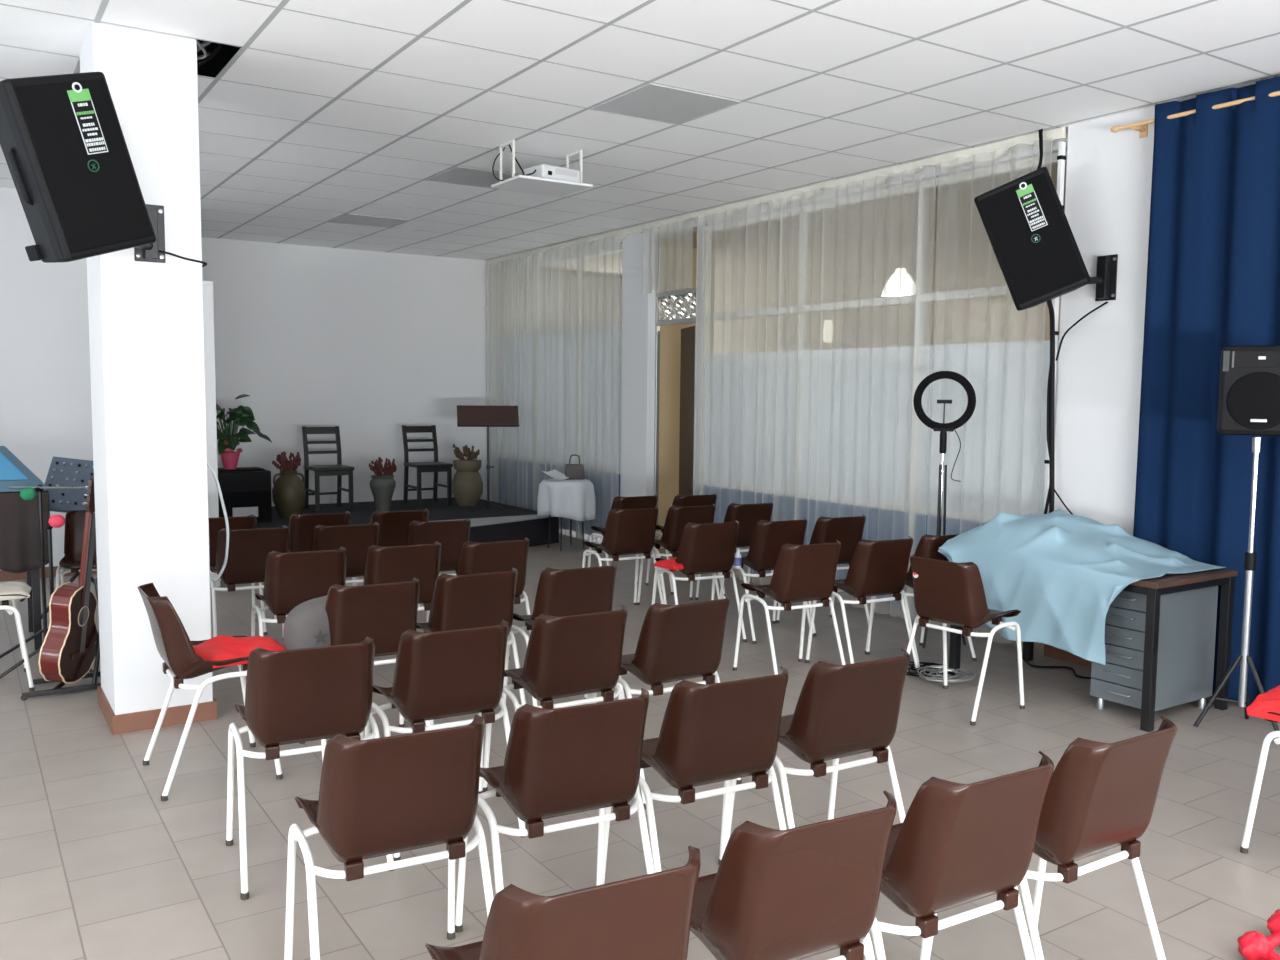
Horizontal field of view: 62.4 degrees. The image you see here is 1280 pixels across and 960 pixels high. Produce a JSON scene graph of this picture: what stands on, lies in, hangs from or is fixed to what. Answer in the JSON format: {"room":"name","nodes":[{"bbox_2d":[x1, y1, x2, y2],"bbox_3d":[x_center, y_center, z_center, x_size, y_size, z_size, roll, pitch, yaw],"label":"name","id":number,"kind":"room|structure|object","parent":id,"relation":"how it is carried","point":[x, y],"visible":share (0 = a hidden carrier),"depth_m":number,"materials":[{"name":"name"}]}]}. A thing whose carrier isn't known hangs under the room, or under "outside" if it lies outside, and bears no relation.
{"room":"house of worship","nodes":[
{"label":"house of worship","id":0,"kind":"room"},
{"bbox_2d":[0,187,92,566],"bbox_3d":[-6.656,-0.927,7.337,6.100,3.600,0.150,-3,6,-33],"label":"wall","id":1,"kind":"structure","parent":0,"point":[46,407],"depth_m":8.46,"materials":[{"name":"white paint"}]},
{"bbox_2d":[80,22,212,714],"bbox_3d":[-2.307,-0.664,4.926,0.415,3.560,0.540,-3,6,-33],"label":"wall column","id":2,"kind":"structure","parent":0,"point":[146,319],"depth_m":4.72,"materials":[{"name":"white paint"}]},
{"bbox_2d":[134,204,165,262],"bbox_3d":[-2.174,-1.074,4.498,0.102,0.250,0.391,1,5,5],"label":"bracket","id":3,"kind":"object","parent":2,"relation":"attached to","point":[149,252],"visible":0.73,"depth_m":4.63,"materials":[{"name":"black metal"}]},
{"bbox_2d":[0,71,155,262],"bbox_3d":[-2.275,-1.223,4.173,0.367,0.747,0.574,4,6,34],"label":"loudspeaker","id":4,"kind":"object","parent":3,"relation":"attached to","point":[63,143],"visible":1,"depth_m":4.05,"materials":[{"name":"black plastic"}]},
{"bbox_2d":[97,686,217,734],"bbox_3d":[-2.323,1.067,5.071,0.443,0.085,0.568,-3,6,-33],"label":"baseboard","id":5,"kind":"structure","parent":2,"relation":"attached to","point":[205,711],"depth_m":4.84,"materials":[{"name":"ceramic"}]},
{"bbox_2d":[197,39,240,77],"bbox_3d":[-1.790,-2.379,3.648,10.350,0.100,15.600,-3,6,-33],"label":"ceiling slab","id":6,"kind":"structure","parent":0,"point":[212,67],"depth_m":6.46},
{"bbox_2d":[202,237,621,505],"bbox_3d":[-2.398,-1.313,12.421,6.800,3.600,0.150,-3,6,-33],"label":"wall","id":7,"kind":"structure","parent":0,"point":[369,345],"depth_m":11.86,"materials":[{"name":"white paint"}]},
{"bbox_2d":[486,235,620,543],"bbox_3d":[-1.013,-0.940,11.358,0.099,3.000,3.035,-3,6,-33],"label":"sheer curtain","id":8,"kind":"object","parent":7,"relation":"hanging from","point":[605,238],"visible":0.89,"depth_m":11.18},
{"bbox_2d":[693,216,705,494],"bbox_3d":[0.495,-0.733,9.054,0.066,3.000,0.166,-1,5,-18],"label":"sheer curtain","id":9,"kind":"object","parent":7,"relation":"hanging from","point":[697,260],"visible":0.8,"depth_m":9.05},
{"bbox_2d":[703,189,825,583],"bbox_3d":[0.940,-0.673,8.383,0.094,3.000,1.418,-3,6,-33],"label":"sheer curtain","id":10,"kind":"object","parent":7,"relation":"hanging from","point":[735,211],"visible":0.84,"depth_m":8.27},
{"bbox_2d":[486,127,1065,267],"bbox_3d":[0.305,-2.264,9.322,0.050,0.112,7.802,-3,6,-33],"label":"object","id":11,"kind":"structure","parent":7,"relation":"attached to","point":[984,153],"depth_m":7.73,"materials":[{"name":"beige paint"}]},
{"bbox_2d":[828,164,936,619],"bbox_3d":[1.612,-0.581,7.357,0.094,3.000,1.040,-3,6,-33],"label":"sheer curtain","id":12,"kind":"object","parent":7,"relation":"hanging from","point":[917,169],"visible":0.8,"depth_m":7.28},
{"bbox_2d":[927,136,1052,644],"bbox_3d":[2.142,-0.508,6.552,0.088,3.000,0.888,-3,6,-33],"label":"sheer curtain","id":13,"kind":"object","parent":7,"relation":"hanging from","point":[1013,149],"visible":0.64,"depth_m":6.53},
{"bbox_2d":[620,230,655,554],"bbox_3d":[-0.018,-1.089,10.013,0.090,3.600,0.460,-3,6,-33],"label":"pillar","id":14,"kind":"structure","parent":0,"point":[638,306],"depth_m":9.94,"materials":[{"name":"white paint"}]},
{"bbox_2d":[0,529,1279,959],"bbox_3d":[-0.797,1.212,4.619,12.800,0.100,15.600,-3,6,-33],"label":"floor","id":15,"kind":"structure","parent":0,"point":[94,865],"depth_m":3.86,"materials":[{"name":"beige tile"}]},
{"bbox_2d":[0,490,49,649],"bbox_3d":[-4.125,0.534,6.122,1.212,0.938,0.720,-3,6,-33],"label":"covered table","id":16,"kind":"object","parent":15,"relation":"on","point":[19,517],"visible":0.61,"depth_m":6.11,"materials":[{"name":"brown wood"}]},
{"bbox_2d":[0,446,46,491],"bbox_3d":[-4.000,-0.061,6.079,0.996,0.249,0.455,-3,6,-33],"label":"instrument case","id":17,"kind":"object","parent":16,"relation":"on","point":[13,472],"visible":0.93,"depth_m":6.17,"materials":[{"name":"blue"}]},
{"bbox_2d":[0,485,87,657],"bbox_3d":[-3.297,0.526,5.897,0.550,1.006,0.432,-3,6,-33],"label":"microphone stand","id":18,"kind":"object","parent":15,"relation":"on","point":[44,630],"visible":0.65,"depth_m":5.93,"materials":[{"name":"black metal"}]},
{"bbox_2d":[21,578,100,699],"bbox_3d":[-2.921,0.796,5.429,0.486,0.554,0.278,-3,6,-33],"label":"guitar stand","id":19,"kind":"object","parent":15,"relation":"on","point":[58,689],"visible":0.56,"depth_m":5.38,"materials":[{"name":"black metal"}]},
{"bbox_2d":[38,476,98,683],"bbox_3d":[-2.822,0.498,5.287,0.230,1.042,0.383,1,5,0],"label":"acoustic guitar","id":20,"kind":"object","parent":19,"relation":"on","point":[67,654],"visible":0.88,"depth_m":5.23,"materials":[{"name":"brown wood"}]},
{"bbox_2d":[41,457,93,619],"bbox_3d":[-3.664,0.393,6.937,0.430,1.087,0.432,1,5,10],"label":"music stand","id":21,"kind":"object","parent":15,"relation":"on","point":[63,472],"visible":0.55,"depth_m":6.87,"materials":[{"name":"blue"}]},
{"bbox_2d":[56,510,96,587],"bbox_3d":[-3.386,0.587,6.617,0.471,0.765,0.462,-2,5,-23],"label":"chair","id":22,"kind":"object","parent":15,"relation":"on","point":[74,520],"visible":0.3,"depth_m":6.68,"materials":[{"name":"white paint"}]},
{"bbox_2d":[137,583,282,800],"bbox_3d":[-1.737,0.800,4.243,0.461,0.765,0.471,-3,6,-33],"label":"chair","id":23,"kind":"object","parent":15,"relation":"on","point":[174,646],"visible":0.67,"depth_m":4.03,"materials":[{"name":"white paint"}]},
{"bbox_2d":[193,635,286,667],"bbox_3d":[-1.638,0.679,4.297,0.346,0.061,0.357,-4,6,-42],"label":"cloth","id":24,"kind":"object","parent":23,"relation":"on","point":[223,647],"visible":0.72,"depth_m":4.23,"materials":[{"name":"fabric"}]},
{"bbox_2d":[203,281,219,586],"bbox_3d":[-3.548,-0.346,8.182,0.445,2.360,0.378,-3,6,-33],"label":"tall cabinet","id":25,"kind":"object","parent":15,"relation":"on","point":[208,298],"visible":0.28,"depth_m":8.10,"materials":[{"name":"white paint"}]},
{"bbox_2d":[209,514,267,634],"bbox_3d":[-2.651,0.587,6.695,0.471,0.765,0.461,-2,5,-29],"label":"chair","id":26,"kind":"object","parent":15,"relation":"on","point":[241,522],"visible":0.18,"depth_m":6.51,"materials":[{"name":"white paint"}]},
{"bbox_2d":[210,525,288,640],"bbox_3d":[-2.276,0.634,6.178,0.471,0.765,0.461,-2,5,-29],"label":"chair","id":27,"kind":"object","parent":15,"relation":"on","point":[248,551],"visible":0.66,"depth_m":5.99,"materials":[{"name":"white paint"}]},
{"bbox_2d":[251,547,346,636],"bbox_3d":[-1.716,0.706,5.375,0.471,0.765,0.462,-2,5,-28],"label":"chair","id":28,"kind":"object","parent":15,"relation":"on","point":[292,579],"visible":0.62,"depth_m":5.18,"materials":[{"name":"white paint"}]},
{"bbox_2d":[226,637,394,899],"bbox_3d":[-1.095,0.871,3.470,0.471,0.765,0.462,-2,5,-27],"label":"chair","id":29,"kind":"object","parent":15,"relation":"on","point":[292,696],"visible":0.98,"depth_m":3.29,"materials":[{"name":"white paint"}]},
{"bbox_2d":[274,511,355,618],"bbox_3d":[-2.119,0.573,6.918,0.471,0.765,0.461,-2,5,-29],"label":"chair","id":30,"kind":"object","parent":15,"relation":"on","point":[301,527],"visible":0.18,"depth_m":6.69,"materials":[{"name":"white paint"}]},
{"bbox_2d":[311,522,379,583],"bbox_3d":[-1.798,0.621,6.378,0.471,0.765,0.461,-2,5,-28],"label":"chair","id":31,"kind":"object","parent":15,"relation":"on","point":[356,539],"visible":0.33,"depth_m":6.20,"materials":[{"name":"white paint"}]},
{"bbox_2d":[299,577,430,762],"bbox_3d":[-1.176,0.782,4.524,0.471,0.765,0.462,-2,6,-30],"label":"chair","id":32,"kind":"object","parent":15,"relation":"on","point":[381,613],"visible":0.56,"depth_m":4.33,"materials":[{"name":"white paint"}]},
{"bbox_2d":[283,596,330,649],"bbox_3d":[-1.295,0.593,4.396,0.372,0.230,0.216,-3,6,-37],"label":"shoulder bag","id":33,"kind":"object","parent":32,"relation":"on","point":[306,625],"visible":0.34,"depth_m":4.27,"materials":[{"name":"grey fabric"}]},
{"bbox_2d":[284,714,493,959],"bbox_3d":[-0.626,0.943,2.670,0.471,0.765,0.461,-2,5,-28],"label":"chair","id":34,"kind":"object","parent":15,"relation":"on","point":[382,796],"visible":1,"depth_m":2.49,"materials":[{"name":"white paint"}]},
{"bbox_2d":[355,508,428,606],"bbox_3d":[-1.650,0.561,7.112,0.471,0.765,0.461,-2,5,-28],"label":"chair","id":35,"kind":"object","parent":15,"relation":"on","point":[394,525],"visible":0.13,"depth_m":6.90,"materials":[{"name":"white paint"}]},
{"bbox_2d":[363,542,440,621],"bbox_3d":[-1.282,0.692,5.595,0.471,0.765,0.462,-2,5,-27],"label":"chair","id":36,"kind":"object","parent":15,"relation":"on","point":[392,564],"visible":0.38,"depth_m":5.39,"materials":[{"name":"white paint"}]},
{"bbox_2d":[256,497,558,546],"bbox_3d":[-2.850,0.504,10.570,3.650,0.280,2.640,-3,6,-33],"label":"stage platform","id":37,"kind":"object","parent":15,"relation":"on","point":[493,524],"visible":0.19,"depth_m":10.70,"materials":[{"name":"black carpet"}]},
{"bbox_2d":[218,467,271,522],"bbox_3d":[-3.808,0.143,10.064,0.490,0.505,0.404,-3,6,-33],"label":"speaker","id":38,"kind":"object","parent":37,"relation":"on","point":[246,491],"visible":0.62,"depth_m":9.91,"materials":[{"name":"black plastic"}]},
{"bbox_2d":[216,394,271,468],"bbox_3d":[-3.838,-0.456,9.976,0.638,0.704,0.558,-3,6,-33],"label":"potted plant","id":39,"kind":"object","parent":38,"relation":"on","point":[229,438],"visible":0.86,"depth_m":9.92,"materials":[{"name":"green plant"}]},
{"bbox_2d":[220,491,269,519],"bbox_3d":[-3.705,0.245,9.912,0.450,0.270,0.009,-3,6,-33],"label":"grille","id":40,"kind":"object","parent":38,"relation":"attached to","point":[237,503],"depth_m":9.91,"materials":[{"name":"black"}]},
{"bbox_2d":[272,451,305,517],"bbox_3d":[-3.469,0.042,10.435,0.320,0.651,0.318,-3,6,-33],"label":"flower vase","id":41,"kind":"object","parent":37,"relation":"on","point":[288,491],"visible":1,"depth_m":10.35,"materials":[{"name":"green ceramic"}]},
{"bbox_2d":[302,426,353,512],"bbox_3d":[-3.285,-0.123,11.114,0.410,0.870,0.507,-3,6,-33],"label":"chair","id":42,"kind":"object","parent":37,"relation":"on","point":[339,469],"visible":0.99,"depth_m":11.15,"materials":[{"name":"black wood"}]},
{"bbox_2d":[369,457,396,510],"bbox_3d":[-2.690,0.043,11.055,0.276,0.561,0.329,-1,5,-20],"label":"flower vase","id":43,"kind":"object","parent":37,"relation":"on","point":[382,484],"visible":1,"depth_m":10.98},
{"bbox_2d":[402,425,452,506],"bbox_3d":[-2.363,-0.164,11.713,0.410,0.870,0.507,-3,6,-33],"label":"chair","id":44,"kind":"object","parent":37,"relation":"on","point":[435,466],"visible":1,"depth_m":11.75,"materials":[{"name":"black wood"}]},
{"bbox_2d":[452,444,482,505],"bbox_3d":[-1.900,-0.060,11.624,0.348,0.686,0.349,-3,6,-33],"label":"flower vase","id":45,"kind":"object","parent":37,"relation":"on","point":[467,484],"visible":1,"depth_m":11.52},
{"bbox_2d":[457,405,518,511],"bbox_3d":[-1.607,-0.230,11.146,0.640,1.109,0.340,-1,5,-13],"label":"music stand","id":46,"kind":"object","parent":37,"relation":"on","point":[467,415],"visible":1,"depth_m":11.07,"materials":[{"name":"wood"}]},
{"bbox_2d":[406,518,470,575],"bbox_3d":[-1.291,0.607,6.608,0.471,0.765,0.462,-2,5,-27],"label":"chair","id":47,"kind":"object","parent":15,"relation":"on","point":[452,535],"visible":0.37,"depth_m":6.42,"materials":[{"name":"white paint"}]},
{"bbox_2d":[365,620,525,860],"bbox_3d":[-0.700,0.853,3.727,0.471,0.765,0.461,-2,5,-29],"label":"chair","id":48,"kind":"object","parent":15,"relation":"on","point":[451,673],"visible":0.97,"depth_m":3.54,"materials":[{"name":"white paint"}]},
{"bbox_2d":[404,568,525,724],"bbox_3d":[-0.797,0.763,4.795,0.471,0.765,0.461,-2,6,-31],"label":"chair","id":49,"kind":"object","parent":15,"relation":"on","point":[458,602],"visible":0.59,"depth_m":4.60,"materials":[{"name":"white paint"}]},
{"bbox_2d":[457,537,530,659],"bbox_3d":[-0.844,0.681,5.770,0.471,0.765,0.462,-2,6,-30],"label":"chair","id":50,"kind":"object","parent":15,"relation":"on","point":[499,556],"visible":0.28,"depth_m":5.57,"materials":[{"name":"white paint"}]},
{"bbox_2d":[455,688,654,932],"bbox_3d":[-0.221,0.926,2.914,0.471,0.765,0.462,-2,5,-27],"label":"chair","id":51,"kind":"object","parent":15,"relation":"on","point":[563,761],"visible":0.93,"depth_m":2.73,"materials":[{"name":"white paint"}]},
{"bbox_2d":[483,605,639,791],"bbox_3d":[-0.296,0.835,3.990,0.471,0.765,0.461,-2,6,-31],"label":"chair","id":52,"kind":"object","parent":15,"relation":"on","point":[573,655],"visible":0.91,"depth_m":3.81,"materials":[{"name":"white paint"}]},
{"bbox_2d":[425,846,700,959],"bbox_3d":[-0.140,1.008,1.942,0.471,0.765,0.461,-2,5,-27],"label":"chair","id":53,"kind":"object","parent":15,"relation":"on","point":[649,916],"visible":1,"depth_m":1.73,"materials":[{"name":"brown plastic"}]},
{"bbox_2d":[502,562,624,705],"bbox_3d":[-0.354,0.752,4.971,0.471,0.765,0.461,-2,5,-29],"label":"chair","id":54,"kind":"object","parent":15,"relation":"on","point":[576,591],"visible":0.52,"depth_m":4.77,"materials":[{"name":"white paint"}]},
{"bbox_2d":[548,515,584,550],"bbox_3d":[-0.724,0.341,10.363,0.450,0.670,0.450,-3,6,-33],"label":"side table","id":55,"kind":"object","parent":15,"relation":"on","point":[549,515],"visible":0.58,"depth_m":10.35,"materials":[{"name":"black metal"}]},
{"bbox_2d":[537,479,595,520],"bbox_3d":[-0.716,0.193,10.340,0.567,0.383,0.557,-3,6,-33],"label":"table cloth","id":56,"kind":"object","parent":55,"relation":"on","point":[575,499],"visible":0.93,"depth_m":10.13,"materials":[{"name":"white fabric"}]},
{"bbox_2d":[582,506,663,604],"bbox_3d":[-0.121,0.554,7.369,0.471,0.765,0.461,-2,5,-29],"label":"chair","id":57,"kind":"object","parent":15,"relation":"on","point":[627,531],"visible":0.99,"depth_m":7.20,"materials":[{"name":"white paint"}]},
{"bbox_2d":[588,494,661,597],"bbox_3d":[-0.112,0.483,8.222,0.471,0.765,0.461,-2,5,-29],"label":"chair","id":58,"kind":"object","parent":15,"relation":"on","point":[619,502],"visible":0.34,"depth_m":8.02,"materials":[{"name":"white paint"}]},
{"bbox_2d":[591,594,741,808],"bbox_3d":[0.096,0.821,4.208,0.471,0.765,0.461,-3,6,-34],"label":"chair","id":59,"kind":"object","parent":15,"relation":"on","point":[680,642],"visible":0.88,"depth_m":4.02,"materials":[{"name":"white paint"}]},
{"bbox_2d":[637,504,719,604],"bbox_3d":[0.290,0.540,7.586,0.471,0.765,0.461,-2,5,-28],"label":"chair","id":60,"kind":"object","parent":15,"relation":"on","point":[677,517],"visible":0.47,"depth_m":7.38,"materials":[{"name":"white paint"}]},
{"bbox_2d":[603,666,787,883],"bbox_3d":[0.181,0.910,3.151,0.471,0.765,0.461,-2,5,-28],"label":"chair","id":61,"kind":"object","parent":15,"relation":"on","point":[723,731],"visible":0.87,"depth_m":2.96,"materials":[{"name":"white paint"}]},
{"bbox_2d":[652,520,746,641],"bbox_3d":[0.368,0.619,6.642,0.471,0.765,0.462,-2,5,-26],"label":"chair","id":62,"kind":"object","parent":15,"relation":"on","point":[706,548],"visible":0.89,"depth_m":6.46,"materials":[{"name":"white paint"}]},
{"bbox_2d":[695,502,777,605],"bbox_3d":[0.726,0.527,7.782,0.471,0.765,0.462,-2,5,-26],"label":"chair","id":63,"kind":"object","parent":15,"relation":"on","point":[747,515],"visible":0.41,"depth_m":7.58,"materials":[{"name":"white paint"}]},
{"bbox_2d":[719,518,813,643],"bbox_3d":[0.812,0.611,6.796,0.471,0.765,0.461,-2,5,-28],"label":"chair","id":64,"kind":"object","parent":15,"relation":"on","point":[768,537],"visible":0.6,"depth_m":6.59,"materials":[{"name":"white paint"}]},
{"bbox_2d":[733,540,845,674],"bbox_3d":[0.833,0.695,5.790,0.471,0.765,0.461,-2,5,-27],"label":"chair","id":65,"kind":"object","parent":15,"relation":"on","point":[801,573],"visible":0.98,"depth_m":5.61,"materials":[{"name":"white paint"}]},
{"bbox_2d":[690,790,896,959],"bbox_3d":[0.259,0.990,2.201,0.471,0.765,0.461,-2,5,-28],"label":"chair","id":66,"kind":"object","parent":15,"relation":"on","point":[797,893],"visible":0.85,"depth_m":2.00,"materials":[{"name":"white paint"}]},
{"bbox_2d":[724,648,909,850],"bbox_3d":[0.583,0.895,3.370,0.471,0.765,0.461,-2,6,-30],"label":"chair","id":67,"kind":"object","parent":15,"relation":"on","point":[841,711],"visible":0.88,"depth_m":3.18,"materials":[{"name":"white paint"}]},
{"bbox_2d":[776,514,868,635],"bbox_3d":[1.231,0.596,7.018,0.471,0.765,0.461,-2,5,-26],"label":"chair","id":68,"kind":"object","parent":15,"relation":"on","point":[848,531],"visible":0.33,"depth_m":6.82,"materials":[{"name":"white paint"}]},
{"bbox_2d":[805,536,918,671],"bbox_3d":[1.269,0.683,5.975,0.471,0.765,0.461,-2,5,-28],"label":"chair","id":69,"kind":"object","parent":15,"relation":"on","point":[876,568],"visible":0.88,"depth_m":5.79,"materials":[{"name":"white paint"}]},
{"bbox_2d":[865,534,976,667],"bbox_3d":[1.662,0.668,6.207,0.471,0.765,0.461,-2,6,-30],"label":"chair","id":70,"kind":"object","parent":15,"relation":"on","point":[928,546],"visible":0.14,"depth_m":5.97,"materials":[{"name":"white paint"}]},
{"bbox_2d":[913,371,975,647],"bbox_3d":[1.824,0.176,6.497,0.300,1.688,0.313,-3,6,-33],"label":"ring light","id":71,"kind":"object","parent":15,"relation":"on","point":[943,427],"visible":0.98,"depth_m":6.45,"materials":[{"name":"black"}]},
{"bbox_2d":[870,751,1053,959],"bbox_3d":[0.657,0.974,2.436,0.471,0.765,0.462,-2,6,-30],"label":"chair","id":72,"kind":"object","parent":15,"relation":"on","point":[955,844],"visible":0.77,"depth_m":2.24,"materials":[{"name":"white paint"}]},
{"bbox_2d":[907,553,1024,725],"bbox_3d":[1.590,0.748,5.244,0.461,0.765,0.471,-3,6,-39],"label":"chair","id":73,"kind":"object","parent":15,"relation":"on","point":[945,592],"visible":1,"depth_m":5.09,"materials":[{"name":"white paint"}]},
{"bbox_2d":[928,716,1177,959],"bbox_3d":[1.057,0.956,2.696,0.471,0.765,0.461,-2,6,-32],"label":"chair","id":74,"kind":"object","parent":15,"relation":"on","point":[1100,796],"visible":0.66,"depth_m":2.50,"materials":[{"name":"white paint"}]},
{"bbox_2d":[949,568,1237,731],"bbox_3d":[2.325,0.763,5.535,0.695,0.700,1.190,-3,6,-33],"label":"desk","id":75,"kind":"object","parent":15,"relation":"on","point":[1153,588],"visible":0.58,"depth_m":5.01,"materials":[{"name":"brown wood"}]},
{"bbox_2d":[938,509,1224,664],"bbox_3d":[2.247,0.511,5.522,0.790,0.653,1.194,-3,6,-33],"label":"sheet","id":76,"kind":"object","parent":75,"relation":"on","point":[1063,571],"visible":0.94,"depth_m":5.32,"materials":[{"name":"fabric"}]},
{"bbox_2d":[1090,586,1217,710],"bbox_3d":[2.539,0.824,5.237,0.566,0.632,0.320,-3,6,-33],"label":"drawer pedestal","id":77,"kind":"object","parent":15,"relation":"on","point":[1187,622],"visible":0.61,"depth_m":5.10,"materials":[{"name":"metal"}]},
{"bbox_2d":[1193,436,1279,737],"bbox_3d":[2.832,0.482,4.836,0.359,1.365,0.344,-3,6,-33],"label":"speaker stand","id":78,"kind":"object","parent":15,"relation":"on","point":[1250,556],"visible":0.95,"depth_m":4.85,"materials":[{"name":"grey metal"}]},
{"bbox_2d":[1217,345,1279,435],"bbox_3d":[2.801,-0.403,4.770,0.322,0.400,0.285,3,6,30],"label":"loudspeaker","id":79,"kind":"object","parent":78,"relation":"on","point":[1249,383],"visible":1,"depth_m":4.68,"materials":[{"name":"black plastic"}]},
{"bbox_2d":[1227,372,1279,429],"bbox_3d":[2.736,-0.350,4.664,0.256,0.256,0.020,3,6,30],"label":"grille","id":80,"kind":"object","parent":79,"relation":"attached to","point":[1253,398],"depth_m":4.67,"materials":[{"name":"black"}]},
{"bbox_2d":[1237,909,1279,959],"bbox_3d":[1.765,1.281,2.887,0.233,0.099,0.407,2,5,19],"label":"ribbon","id":81,"kind":"object","parent":15,"relation":"on","point":[1252,945],"visible":1,"depth_m":2.89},
{"bbox_2d":[1240,712,1279,853],"bbox_3d":[2.370,0.901,3.496,0.471,0.765,0.461,-2,5,-29],"label":"chair","id":82,"kind":"object","parent":15,"relation":"on","point":[1269,737],"visible":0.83,"depth_m":3.56,"materials":[{"name":"white paint"}]},
{"bbox_2d":[1247,685,1279,721],"bbox_3d":[2.312,0.757,3.567,0.378,0.095,0.378,-3,6,-39],"label":"cloth","id":83,"kind":"object","parent":82,"relation":"on","point":[1269,701],"visible":0.96,"depth_m":3.57,"materials":[{"name":"fabric"}]},
{"bbox_2d":[0,0,1279,259],"bbox_3d":[-1.782,-1.862,3.580,10.250,0.001,15.400,-3,6,-33],"label":"ceiling","id":84,"kind":"structure","parent":0,"point":[814,41],"depth_m":5.32,"materials":[{"name":"tile"}]},
{"bbox_2d":[425,166,520,189],"bbox_3d":[-1.177,-2.195,7.688,0.580,0.007,0.588,-3,6,-33],"label":"recessed light","id":85,"kind":"object","parent":84,"relation":"in","point":[458,175],"visible":0.76,"depth_m":7.65,"materials":[{"name":"grey"}]},
{"bbox_2d":[491,140,592,195],"bbox_3d":[-0.624,-1.989,6.721,0.520,0.248,0.400,-3,6,-33],"label":"shelf","id":86,"kind":"object","parent":84,"relation":"hanging from","point":[524,183],"visible":0.98,"depth_m":6.67,"materials":[{"name":"metal"}]},
{"bbox_2d":[0,0,1279,259],"bbox_3d":[-1.797,-1.857,3.511,9.950,0.004,15.300,-3,6,-33],"label":"grid","id":87,"kind":"object","parent":84,"relation":"attached to","point":[104,3],"visible":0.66,"depth_m":5.43,"materials":[{"name":"silver metal"}]},
{"bbox_2d":[590,83,740,124],"bbox_3d":[0.132,-2.015,5.684,0.580,0.007,0.588,-3,6,-33],"label":"recessed light","id":88,"kind":"object","parent":84,"relation":"in","point":[650,101],"visible":1,"depth_m":5.66,"materials":[{"name":"grey"}]},
{"bbox_2d":[658,245,714,538],"bbox_3d":[0.334,-0.843,10.709,0.960,3.000,0.080,-3,6,-33],"label":"wall corridor partition","id":89,"kind":"structure","parent":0,"point":[670,335],"depth_m":10.64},
{"bbox_2d":[492,128,1067,270],"bbox_3d":[0.450,-2.528,9.393,0.230,0.620,7.830,-3,6,-33],"label":"lintel","id":90,"kind":"object","parent":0,"point":[1022,152],"visible":0.21,"depth_m":7.67,"materials":[{"name":"white paint"}]},
{"bbox_2d":[495,244,621,536],"bbox_3d":[-0.899,-0.915,11.537,0.060,2.983,3.024,-3,6,-33],"label":"window","id":91,"kind":"structure","parent":90,"relation":"attached to","point":[611,424],"depth_m":11.30,"materials":[{"name":"white"}]},
{"bbox_2d":[700,151,1066,628],"bbox_3d":[1.554,-0.578,7.783,0.060,2.983,3.649,-3,6,-33],"label":"window","id":92,"kind":"structure","parent":90,"relation":"attached to","point":[821,390],"depth_m":7.52,"materials":[{"name":"white"}]},
{"bbox_2d":[653,227,702,552],"bbox_3d":[0.451,-0.743,9.652,0.299,2.980,0.705,-3,6,-33],"label":"door frame","id":93,"kind":"structure","parent":92,"relation":"attached to","point":[679,306],"depth_m":9.64,"materials":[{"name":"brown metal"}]},
{"bbox_2d":[523,162,1066,278],"bbox_3d":[1.876,-2.290,9.585,2.350,0.100,9.100,-3,6,-33],"label":"ceiling","id":94,"kind":"structure","parent":0,"point":[961,192],"depth_m":9.48,"materials":[{"name":"paint"}]},
{"bbox_2d":[714,234,1060,353],"bbox_3d":[2.786,-1.086,10.288,0.150,3.600,9.100,-3,6,-33],"label":"wall","id":95,"kind":"structure","parent":0,"point":[980,244],"depth_m":10.69,"materials":[{"name":"paint"}]},
{"bbox_2d":[974,167,1090,310],"bbox_3d":[2.165,-1.307,5.831,0.607,0.755,0.397,2,5,21],"label":"loudspeaker","id":96,"kind":"object","parent":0,"point":[1024,219],"visible":1,"depth_m":5.67,"materials":[{"name":"black plastic"}]},
{"bbox_2d":[1046,299,1054,512],"bbox_3d":[2.328,-0.375,5.998,0.067,1.336,0.283,3,5,29],"label":"cable bundle","id":97,"kind":"object","parent":96,"relation":"hanging from","point":[1049,302],"visible":0.94,"depth_m":6.10,"materials":[{"name":"black plastic"}]},
{"bbox_2d":[1054,106,1154,535],"bbox_3d":[2.711,-0.728,6.000,0.270,3.600,0.570,-3,6,-33],"label":"wall pillar","id":98,"kind":"structure","parent":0,"point":[1109,174],"depth_m":5.91,"materials":[{"name":"white paint"}]},
{"bbox_2d":[1043,142,1065,513],"bbox_3d":[2.413,-0.794,6.160,0.044,2.300,0.032,-3,6,-33],"label":"cable trunking","id":99,"kind":"object","parent":98,"relation":"attached to","point":[1061,157],"visible":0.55,"depth_m":6.13,"materials":[{"name":"plastic"}]},
{"bbox_2d":[1089,254,1117,300],"bbox_3d":[2.459,-1.125,5.867,0.341,0.250,0.114,0,5,-8],"label":"bracket","id":100,"kind":"object","parent":98,"relation":"attached to","point":[1105,280],"visible":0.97,"depth_m":5.85,"materials":[{"name":"black metal"}]},
{"bbox_2d":[1110,91,1279,137],"bbox_3d":[3.250,-1.798,4.738,0.120,0.080,2.435,-3,6,-33],"label":"curtain rod","id":101,"kind":"object","parent":98,"relation":"attached to","point":[1143,128],"visible":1,"depth_m":5.44,"materials":[{"name":"brown wood"}]},
{"bbox_2d":[1133,76,1279,702],"bbox_3d":[3.252,-0.364,4.763,0.095,3.031,2.101,-3,6,-33],"label":"curtain","id":102,"kind":"object","parent":101,"relation":"hanging from","point":[1213,282],"visible":0.62,"depth_m":5.31,"materials":[{"name":"blue fabric"}]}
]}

